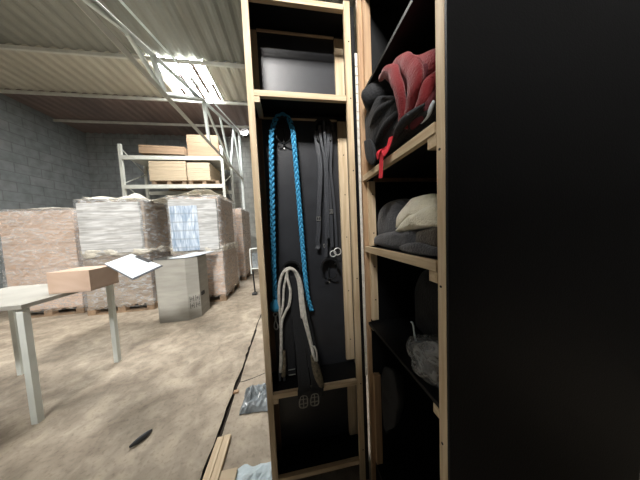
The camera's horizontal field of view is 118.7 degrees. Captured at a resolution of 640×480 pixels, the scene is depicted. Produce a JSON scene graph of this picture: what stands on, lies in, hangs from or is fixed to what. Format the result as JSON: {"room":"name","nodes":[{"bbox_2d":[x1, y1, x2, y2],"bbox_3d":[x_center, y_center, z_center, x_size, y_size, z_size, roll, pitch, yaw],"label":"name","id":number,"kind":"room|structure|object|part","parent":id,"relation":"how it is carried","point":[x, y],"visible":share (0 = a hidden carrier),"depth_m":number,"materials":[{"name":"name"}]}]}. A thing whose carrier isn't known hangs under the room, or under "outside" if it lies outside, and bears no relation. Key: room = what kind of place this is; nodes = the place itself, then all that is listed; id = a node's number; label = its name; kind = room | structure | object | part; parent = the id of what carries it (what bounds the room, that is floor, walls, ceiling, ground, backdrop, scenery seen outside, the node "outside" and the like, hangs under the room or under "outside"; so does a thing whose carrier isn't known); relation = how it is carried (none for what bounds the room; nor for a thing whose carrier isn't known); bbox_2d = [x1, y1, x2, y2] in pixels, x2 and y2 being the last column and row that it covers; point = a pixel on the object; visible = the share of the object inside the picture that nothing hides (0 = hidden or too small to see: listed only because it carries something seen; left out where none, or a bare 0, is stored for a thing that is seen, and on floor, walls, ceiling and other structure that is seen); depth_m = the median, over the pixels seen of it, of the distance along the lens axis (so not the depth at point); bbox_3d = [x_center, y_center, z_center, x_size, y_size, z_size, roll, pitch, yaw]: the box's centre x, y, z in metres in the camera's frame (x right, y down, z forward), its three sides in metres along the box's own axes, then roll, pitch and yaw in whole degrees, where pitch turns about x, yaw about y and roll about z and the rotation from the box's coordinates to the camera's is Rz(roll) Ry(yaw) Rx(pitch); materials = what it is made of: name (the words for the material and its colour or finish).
{"room":"warehouse","nodes":[
{"label":"warehouse","id":0,"kind":"room"},
{"bbox_2d":[0,93,91,288],"bbox_3d":[-8.007,-1.120,0.594,0.200,5.600,14.000,-3,3,-9],"label":"wall","id":1,"kind":"structure","parent":0,"point":[44,161],"depth_m":5.90,"materials":[{"name":"grey brick"}]},
{"bbox_2d":[85,132,249,208],"bbox_3d":[-3.976,-1.752,8.391,10.200,5.600,0.200,-3,3,-9],"label":"wall","id":2,"kind":"structure","parent":0,"point":[102,150],"depth_m":7.59,"materials":[{"name":"grey brick"}]},
{"bbox_2d":[0,0,358,137],"bbox_3d":[-2.999,-4.094,1.231,10.206,0.046,14.000,-3,3,-9],"label":"ceiling","id":3,"kind":"structure","parent":0,"point":[207,30],"depth_m":4.37,"materials":[{"name":"beige metal"}]},
{"bbox_2d":[0,44,244,68],"bbox_3d":[-3.491,-4.157,4.394,10.200,0.070,0.050,-3,3,-9],"label":"ceiling beam","id":4,"kind":"structure","parent":3,"relation":"attached to","point":[2,46],"depth_m":4.18,"materials":[{"name":"white metal"}]},
{"bbox_2d":[0,89,247,105],"bbox_3d":[-3.711,-4.227,5.795,10.200,0.070,0.050,-3,3,-9],"label":"ceiling beam","id":5,"kind":"structure","parent":3,"relation":"attached to","point":[1,90],"depth_m":5.42,"materials":[{"name":"white metal"}]},
{"bbox_2d":[53,119,248,127],"bbox_3d":[-3.925,-4.296,7.157,10.200,0.070,0.040,-3,3,-9],"label":"ceiling beam","id":6,"kind":"structure","parent":3,"relation":"attached to","point":[54,120],"depth_m":6.76,"materials":[{"name":"grey metal"}]},
{"bbox_2d":[73,0,245,210],"bbox_3d":[-2.254,-1.419,2.603,0.090,5.439,11.213,-3,3,-9],"label":"roof truss","id":7,"kind":"object","parent":3,"relation":"attached to","point":[157,81],"visible":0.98,"depth_m":2.73,"materials":[{"name":"white metal"}]},
{"bbox_3d":[-3.016,-1.544,7.498,0.080,5.200,0.080,-3,3,-9],"label":"post","id":8,"kind":"part","parent":7,"relation":"part of","materials":[{"name":"white metal"}]},
{"bbox_2d":[158,56,221,99],"bbox_3d":[-3.475,-4.282,5.140,1.128,0.082,1.436,-3,3,-9],"label":"window","id":9,"kind":"structure","parent":3,"relation":"attached to","point":[199,73],"depth_m":5.08,"materials":[{"name":"white glass"}]},
{"bbox_2d":[0,266,370,479],"bbox_3d":[-2.747,1.406,1.546,10.200,0.030,14.000,-3,3,-9],"label":"floor","id":10,"kind":"structure","parent":0,"point":[178,381],"depth_m":1.62,"materials":[{"name":"concrete"}]},
{"bbox_2d":[0,207,87,317],"bbox_3d":[-5.043,0.351,3.907,1.184,2.016,1.166,-3,3,-9],"label":"pallet","id":11,"kind":"object","parent":10,"relation":"on","point":[36,242],"visible":0.55,"depth_m":3.38,"materials":[{"name":"brown wood"}]},
{"bbox_2d":[0,284,121,424],"bbox_3d":[-2.620,0.922,1.669,0.940,0.910,0.750,-3,3,-9],"label":"work table","id":12,"kind":"object","parent":10,"relation":"on","point":[17,300],"visible":0.83,"depth_m":1.45,"materials":[{"name":"white paint"}]},
{"bbox_3d":[-3.095,0.944,1.935,0.040,0.880,0.040,-3,3,-9],"label":"leg","id":13,"kind":"part","parent":12,"relation":"part of","materials":[{"name":"white paint"}]},
{"bbox_3d":[-2.143,0.930,1.404,0.040,0.880,0.040,-3,3,-9],"label":"leg","id":14,"kind":"part","parent":12,"relation":"part of","materials":[{"name":"white paint"}]},
{"bbox_2d":[46,265,118,293],"bbox_3d":[-2.134,0.348,1.730,0.300,0.179,0.270,-3,3,-9],"label":"cardboard box","id":15,"kind":"object","parent":12,"relation":"on","point":[80,279],"visible":0.93,"depth_m":1.61,"materials":[{"name":"brown cardboard"}]},
{"bbox_2d":[104,254,161,279],"bbox_3d":[-1.694,0.226,1.712,0.697,0.162,0.212,-1,4,29],"label":"paper sheet","id":16,"kind":"object","parent":15,"relation":"on","point":[132,266],"visible":1,"depth_m":1.67,"materials":[{"name":"white paper"}]},
{"bbox_3d":[-2.247,0.897,2.066,0.040,0.880,0.040,-3,3,-9],"label":"leg","id":17,"kind":"part","parent":12,"relation":"part of","materials":[{"name":"white paint"}]},
{"bbox_2d":[72,193,172,315],"bbox_3d":[-3.728,0.167,3.887,1.180,2.265,1.142,-3,3,-9],"label":"pallet","id":18,"kind":"object","parent":10,"relation":"on","point":[111,230],"visible":0.74,"depth_m":3.39,"materials":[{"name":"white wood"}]},
{"bbox_2d":[85,189,220,204],"bbox_3d":[-3.247,-0.848,3.985,2.102,0.225,0.951,-3,3,-9],"label":"plastic cover","id":19,"kind":"object","parent":18,"relation":"on","point":[202,191],"visible":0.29,"depth_m":3.76,"materials":[{"name":"beige"}]},
{"bbox_2d":[129,429,151,447],"bbox_3d":[-1.186,1.316,1.262,0.027,0.040,0.120,-1,4,27],"label":"rag","id":20,"kind":"object","parent":10,"relation":"on","point":[143,436],"visible":1,"depth_m":1.25,"materials":[{"name":"fabric"}]},
{"bbox_2d":[117,144,234,208],"bbox_3d":[-4.713,-0.944,6.694,3.020,4.250,1.090,-3,3,-9],"label":"rack","id":21,"kind":"object","parent":10,"relation":"on","point":[217,162],"visible":0.4,"depth_m":6.25,"materials":[{"name":"white metal"}]},
{"bbox_2d":[138,144,187,155],"bbox_3d":[-5.053,-2.868,6.453,1.298,0.291,0.980,-3,3,-9],"label":"pile","id":22,"kind":"object","parent":21,"relation":"on","point":[153,150],"visible":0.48,"depth_m":5.99,"materials":[{"name":"brown wood"}]},
{"bbox_2d":[152,181,199,190],"bbox_3d":[-4.940,-1.870,6.587,1.000,0.130,0.950,-3,3,-9],"label":"wooden pallet","id":23,"kind":"object","parent":21,"relation":"on","point":[153,182],"visible":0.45,"depth_m":6.24,"materials":[{"name":"brown wood"}]},
{"bbox_2d":[148,161,188,183],"bbox_3d":[-4.943,-2.235,6.525,1.070,0.606,0.935,-3,3,-9],"label":"stack","id":24,"kind":"object","parent":23,"relation":"on","point":[158,170],"visible":0.68,"depth_m":6.07,"materials":[{"name":"beige wood"}]},
{"bbox_2d":[186,135,226,159],"bbox_3d":[-3.928,-3.118,6.681,0.975,0.716,0.855,-3,3,-9],"label":"stack","id":25,"kind":"object","parent":21,"relation":"on","point":[196,145],"visible":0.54,"depth_m":6.26,"materials":[{"name":"beige wood"}]},
{"bbox_2d":[189,180,228,189],"bbox_3d":[-3.904,-1.927,6.747,0.940,0.130,0.950,-3,3,-9],"label":"wooden pallet","id":26,"kind":"object","parent":21,"relation":"on","point":[200,181],"visible":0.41,"depth_m":6.37,"materials":[{"name":"brown wood"}]},
{"bbox_2d":[186,163,220,181],"bbox_3d":[-4.045,-2.266,6.689,0.695,0.566,0.985,-3,3,-9],"label":"stack","id":27,"kind":"object","parent":26,"relation":"on","point":[195,171],"visible":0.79,"depth_m":6.23,"materials":[{"name":"beige wood"}]},
{"bbox_2d":[153,254,209,322],"bbox_3d":[-2.314,0.777,3.235,0.654,1.000,0.558,-3,3,-9],"label":"cardboard box","id":28,"kind":"object","parent":10,"relation":"on","point":[182,289],"visible":0.95,"depth_m":2.98,"materials":[{"name":"beige cardboard"}]},
{"bbox_2d":[169,251,214,258],"bbox_3d":[-2.177,0.249,3.288,0.368,0.031,0.691,-3,3,0],"label":"board","id":29,"kind":"object","parent":28,"relation":"on","point":[206,252],"visible":1,"depth_m":3.23,"materials":[{"name":"white paper"}]},
{"bbox_2d":[165,193,239,301],"bbox_3d":[-2.455,0.117,4.168,1.004,2.215,1.114,-3,3,-9],"label":"pallet","id":30,"kind":"object","parent":10,"relation":"on","point":[197,224],"visible":0.84,"depth_m":3.69,"materials":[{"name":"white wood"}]},
{"bbox_2d":[202,436,223,479],"bbox_3d":[-0.596,1.319,0.884,0.042,0.021,0.735,-3,3,-9],"label":"batten","id":31,"kind":"object","parent":10,"relation":"on","point":[210,467],"visible":0.94,"depth_m":1.12,"materials":[{"name":"beige wood"}]},
{"bbox_2d":[210,434,230,479],"bbox_3d":[-0.553,1.315,0.903,0.044,0.023,0.720,-3,3,-9],"label":"batten","id":32,"kind":"object","parent":10,"relation":"on","point":[221,457],"visible":1,"depth_m":1.13,"materials":[{"name":"beige wood"}]},
{"bbox_2d":[219,467,237,479],"bbox_3d":[-0.495,1.304,0.990,0.085,0.029,0.155,-3,3,-9],"label":"wood offcut","id":33,"kind":"object","parent":10,"relation":"on","point":[229,474],"visible":1,"depth_m":1.04,"materials":[{"name":"beige wood"}]},
{"bbox_2d":[232,209,252,280],"bbox_3d":[-2.722,0.110,5.763,1.091,2.073,1.094,-3,3,-9],"label":"pallet","id":34,"kind":"object","parent":10,"relation":"on","point":[241,224],"visible":0.38,"depth_m":5.38,"materials":[{"name":"brown wood"}]},
{"bbox_2d":[239,383,267,414],"bbox_3d":[-0.505,1.232,1.535,0.241,0.104,0.262,-3,3,-9],"label":"plastic bag","id":35,"kind":"object","parent":10,"relation":"on","point":[255,396],"visible":0.74,"depth_m":1.47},
{"bbox_2d":[249,248,257,294],"bbox_3d":[-1.316,0.672,4.109,0.377,1.011,0.126,-3,3,-9],"label":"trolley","id":36,"kind":"object","parent":10,"relation":"on","point":[254,255],"visible":0.47,"depth_m":4.12,"materials":[{"name":"white metal"}]},
{"bbox_3d":[-1.343,0.446,4.131,0.354,0.561,0.028,-3,3,-9],"label":"frame","id":37,"kind":"part","parent":36,"relation":"part of","materials":[{"name":"white paint"}]},
{"bbox_3d":[-1.433,0.913,4.120,0.030,0.464,0.097,-5,4,-35],"label":"leg","id":38,"kind":"part","parent":36,"relation":"part of","materials":[{"name":"black metal"}]},
{"bbox_3d":[-1.346,0.436,4.145,0.260,0.320,0.010,-3,3,-9],"label":"panel","id":39,"kind":"part","parent":36,"relation":"part of","materials":[{"name":"grey plastic"}]},
{"bbox_2d":[236,462,271,479],"bbox_3d":[-0.354,1.293,1.004,0.215,0.030,0.222,-3,3,-9],"label":"plastic sheet","id":40,"kind":"object","parent":10,"relation":"on","point":[262,471],"visible":0.91,"depth_m":1.05,"materials":[{"name":"white plastic"}]},
{"bbox_2d":[241,0,368,479],"bbox_3d":[-0.045,0.109,0.975,0.498,2.375,0.166,-3,3,-9],"label":"locker","id":41,"kind":"object","parent":10,"relation":"on","point":[299,54],"depth_m":0.99,"materials":[{"name":"black wood"}]},
{"bbox_3d":[-0.266,0.125,0.868,0.028,2.375,0.019,-3,3,-9],"label":"post","id":42,"kind":"part","parent":41,"relation":"part of","materials":[{"name":"brown wood"}]},
{"bbox_3d":[-0.185,-0.541,0.962,0.107,0.148,0.044,-3,3,-9],"label":"bridle bracket","id":43,"kind":"part","parent":41,"relation":"part of","materials":[{"name":"black metal"}]},
{"bbox_3d":[-0.189,-0.579,0.981,0.093,0.024,0.003,-3,3,-9],"label":"wall plate","id":44,"kind":"part","parent":41,"relation":"part of","materials":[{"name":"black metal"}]},
{"bbox_2d":[268,112,313,329],"bbox_3d":[-0.165,-0.084,0.968,0.230,1.103,0.046,-3,3,-12],"label":"rope","id":45,"kind":"object","parent":41,"relation":"hanging from","point":[274,307],"visible":1,"depth_m":0.96,"materials":[{"name":"blue fabric"}]},
{"bbox_3d":[-0.150,0.177,1.004,0.107,0.148,0.044,-3,3,-9],"label":"bridle bracket","id":46,"kind":"part","parent":41,"relation":"part of","materials":[{"name":"black metal"}]},
{"bbox_3d":[-0.154,0.140,1.022,0.093,0.024,0.003,-3,3,-9],"label":"wall plate","id":47,"kind":"part","parent":41,"relation":"part of","materials":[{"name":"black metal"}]},
{"bbox_3d":[-0.122,-1.047,0.966,0.390,0.009,0.008,-3,3,-9],"label":"rail","id":48,"kind":"part","parent":41,"relation":"part of","materials":[{"name":"brown wood"}]},
{"bbox_3d":[-0.107,-1.067,0.908,0.469,0.015,0.126,-3,3,-9],"label":"panel","id":49,"kind":"part","parent":41,"relation":"part of","materials":[{"name":"black wood"}]},
{"bbox_2d":[277,267,323,387],"bbox_3d":[-0.102,0.431,0.957,0.234,0.595,0.078,-2,3,12],"label":"rope","id":50,"kind":"object","parent":41,"relation":"hanging from","point":[316,370],"visible":1,"depth_m":0.96,"materials":[{"name":"beige fabric"}]},
{"bbox_2d":[254,90,346,102],"bbox_3d":[-0.082,-0.646,0.857,0.413,0.025,0.019,-3,3,-9],"label":"shelf","id":51,"kind":"object","parent":41,"relation":"attached to","point":[258,94],"depth_m":0.85,"materials":[{"name":"brown wood"}]},
{"bbox_3d":[-0.103,-0.628,0.990,0.390,0.008,0.008,-3,3,-9],"label":"rail","id":52,"kind":"part","parent":41,"relation":"part of","materials":[{"name":"black metal"}]},
{"bbox_2d":[283,275,323,408],"bbox_3d":[-0.091,0.489,0.946,0.183,0.610,0.135,-3,3,-9],"label":"black girth","id":53,"kind":"object","parent":41,"relation":"hanging from","point":[293,326],"visible":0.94,"depth_m":0.98,"materials":[{"name":"black leather"},{"name":"steel"}]},
{"bbox_2d":[273,378,356,399],"bbox_3d":[-0.019,0.731,0.936,0.413,0.024,0.019,-3,3,-9],"label":"shelf","id":54,"kind":"object","parent":41,"relation":"attached to","point":[279,393],"depth_m":0.94,"materials":[{"name":"brown wood"}]},
{"bbox_3d":[0.016,-0.552,0.994,0.107,0.148,0.044,-3,3,-9],"label":"bridle bracket","id":55,"kind":"part","parent":41,"relation":"part of","materials":[{"name":"black metal"}]},
{"bbox_2d":[313,121,340,256],"bbox_3d":[0.030,-0.264,1.006,0.141,0.716,0.035,-3,3,-9],"label":"bridle","id":56,"kind":"object","parent":41,"relation":"hanging from","point":[328,189],"visible":1,"depth_m":1.00,"materials":[{"name":"grey leather"}]},
{"bbox_3d":[0.048,0.128,1.053,0.093,0.024,0.003,-3,3,-9],"label":"wall plate","id":57,"kind":"part","parent":41,"relation":"part of","materials":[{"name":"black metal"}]},
{"bbox_3d":[0.051,0.166,1.035,0.107,0.148,0.044,-3,3,-9],"label":"bridle bracket","id":58,"kind":"part","parent":41,"relation":"part of","materials":[{"name":"black metal"}]},
{"bbox_3d":[0.172,0.101,0.935,0.028,2.375,0.019,-3,3,-9],"label":"post","id":59,"kind":"part","parent":41,"relation":"part of","materials":[{"name":"brown wood"}]},
{"bbox_3d":[0.188,0.096,1.022,0.022,2.375,0.145,-3,3,-9],"label":"panel","id":60,"kind":"part","parent":41,"relation":"part of","materials":[{"name":"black wood"}]},
{"bbox_2d":[354,0,639,479],"bbox_3d":[0.570,0.095,0.732,0.666,2.375,0.506,-3,3,-9],"label":"locker","id":61,"kind":"object","parent":10,"relation":"on","point":[530,156],"visible":0.95,"depth_m":0.48,"materials":[{"name":"black wood"}]},
{"bbox_3d":[0.227,0.100,0.921,0.019,2.375,0.018,-3,3,-9],"label":"post","id":62,"kind":"part","parent":61,"relation":"part of","materials":[{"name":"brown wood"}]},
{"bbox_3d":[0.526,-1.083,0.666,0.620,0.015,0.470,-3,3,-9],"label":"panel","id":63,"kind":"part","parent":61,"relation":"part of","materials":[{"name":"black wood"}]},
{"bbox_2d":[381,367,403,433],"bbox_3d":[0.354,0.777,0.883,0.095,0.401,0.124,-3,3,-9],"label":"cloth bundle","id":64,"kind":"object","parent":61,"relation":"hanging from","point":[392,382],"visible":1,"depth_m":0.85,"materials":[{"name":"black fabric"}]},
{"bbox_2d":[374,230,420,249],"bbox_3d":[0.374,-0.007,0.751,0.220,0.075,0.314,-3,3,-9],"label":"pad","id":65,"kind":"object","parent":61,"relation":"on","point":[392,240],"visible":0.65,"depth_m":0.70,"materials":[{"name":"fabric"}]},
{"bbox_2d":[378,199,423,234],"bbox_3d":[0.355,-0.069,0.762,0.141,0.195,0.278,-3,3,-9],"label":"pad","id":66,"kind":"object","parent":65,"relation":"on","point":[387,216],"visible":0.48,"depth_m":0.77,"materials":[{"name":"fabric"}]},
{"bbox_2d":[396,194,436,231],"bbox_3d":[0.371,-0.088,0.629,0.189,0.120,0.271,-3,3,-9],"label":"pad","id":67,"kind":"object","parent":65,"relation":"on","point":[420,212],"visible":0.56,"depth_m":0.57,"materials":[{"name":"beige fabric"}]},
{"bbox_2d":[361,79,435,164],"bbox_3d":[0.400,-0.483,0.689,0.400,0.363,0.396,-3,3,-9],"label":"rug","id":68,"kind":"object","parent":61,"relation":"on","point":[381,118],"visible":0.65,"depth_m":0.70,"materials":[{"name":"black fabric"}]},
{"bbox_2d":[376,48,435,177],"bbox_3d":[0.373,-0.439,0.628,0.333,0.428,0.304,-3,3,-9],"label":"fleece blanket","id":69,"kind":"object","parent":68,"relation":"on","point":[415,75],"visible":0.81,"depth_m":0.52,"materials":[{"name":"red fabric"}]},
{"bbox_3d":[0.244,-0.277,0.669,0.019,0.026,0.447,-3,3,-9],"label":"shelf","id":70,"kind":"part","parent":61,"relation":"part of","materials":[{"name":"brown wood"}]},
{"bbox_3d":[0.259,0.054,0.688,0.019,0.026,0.447,-3,3,-9],"label":"shelf","id":71,"kind":"part","parent":61,"relation":"part of","materials":[{"name":"brown wood"}]},
{"bbox_3d":[0.543,0.082,0.972,0.620,2.375,0.014,-3,3,-9],"label":"panel","id":72,"kind":"part","parent":61,"relation":"part of","materials":[{"name":"black wood"}]},
{"bbox_3d":[0.539,-0.296,0.935,0.577,0.015,0.020,-3,3,-9],"label":"rail","id":73,"kind":"part","parent":61,"relation":"part of","materials":[{"name":"brown wood"}]},
{"bbox_2d":[399,242,437,256],"bbox_3d":[0.364,0.022,0.586,0.166,0.038,0.205,-3,3,-9],"label":"folded cloth","id":74,"kind":"object","parent":61,"relation":"on","point":[418,248],"visible":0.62,"depth_m":0.55,"materials":[{"name":"grey fabric"}]},
{"bbox_2d":[416,227,437,246],"bbox_3d":[0.408,-0.011,0.562,0.219,0.074,0.128,-3,3,-9],"label":"pad","id":75,"kind":"object","parent":74,"relation":"on","point":[428,236],"visible":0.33,"depth_m":0.53,"materials":[{"name":"fabric"}]},
{"bbox_2d":[407,321,438,385],"bbox_3d":[0.375,0.337,0.593,0.186,0.146,0.160,-3,3,-9],"label":"clear plastic bag","id":76,"kind":"object","parent":61,"relation":"on","point":[426,354],"visible":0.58,"depth_m":0.57,"materials":[{"name":"grey"}]},
{"bbox_2d":[415,269,438,341],"bbox_3d":[0.506,0.254,0.705,0.211,0.287,0.310,-3,3,-9],"label":"bag","id":77,"kind":"object","parent":61,"relation":"on","point":[426,291],"visible":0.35,"depth_m":0.72,"materials":[{"name":"black fabric"}]},
{"bbox_3d":[0.300,0.123,0.453,0.020,2.375,0.025,-3,3,-9],"label":"post","id":78,"kind":"part","parent":61,"relation":"part of","materials":[{"name":"brown wood"}]},
{"bbox_3d":[0.609,0.107,0.485,0.640,2.375,0.006,-3,3,-9],"label":"panel","id":79,"kind":"part","parent":61,"relation":"part of","materials":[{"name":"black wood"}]},
{"bbox_2d":[228,137,256,252],"bbox_3d":[-1.362,-1.813,8.667,4.950,5.450,0.060,-3,3,-9],"label":"wall pier","id":80,"kind":"object","parent":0,"point":[245,142],"visible":0.14,"depth_m":8.29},
{"bbox_2d":[359,118,363,248],"bbox_3d":[2.256,-1.682,2.177,0.200,5.600,14.000,-3,3,-9],"label":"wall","id":81,"kind":"structure","parent":0,"point":[359,118],"depth_m":6.64,"materials":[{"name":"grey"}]}
]}

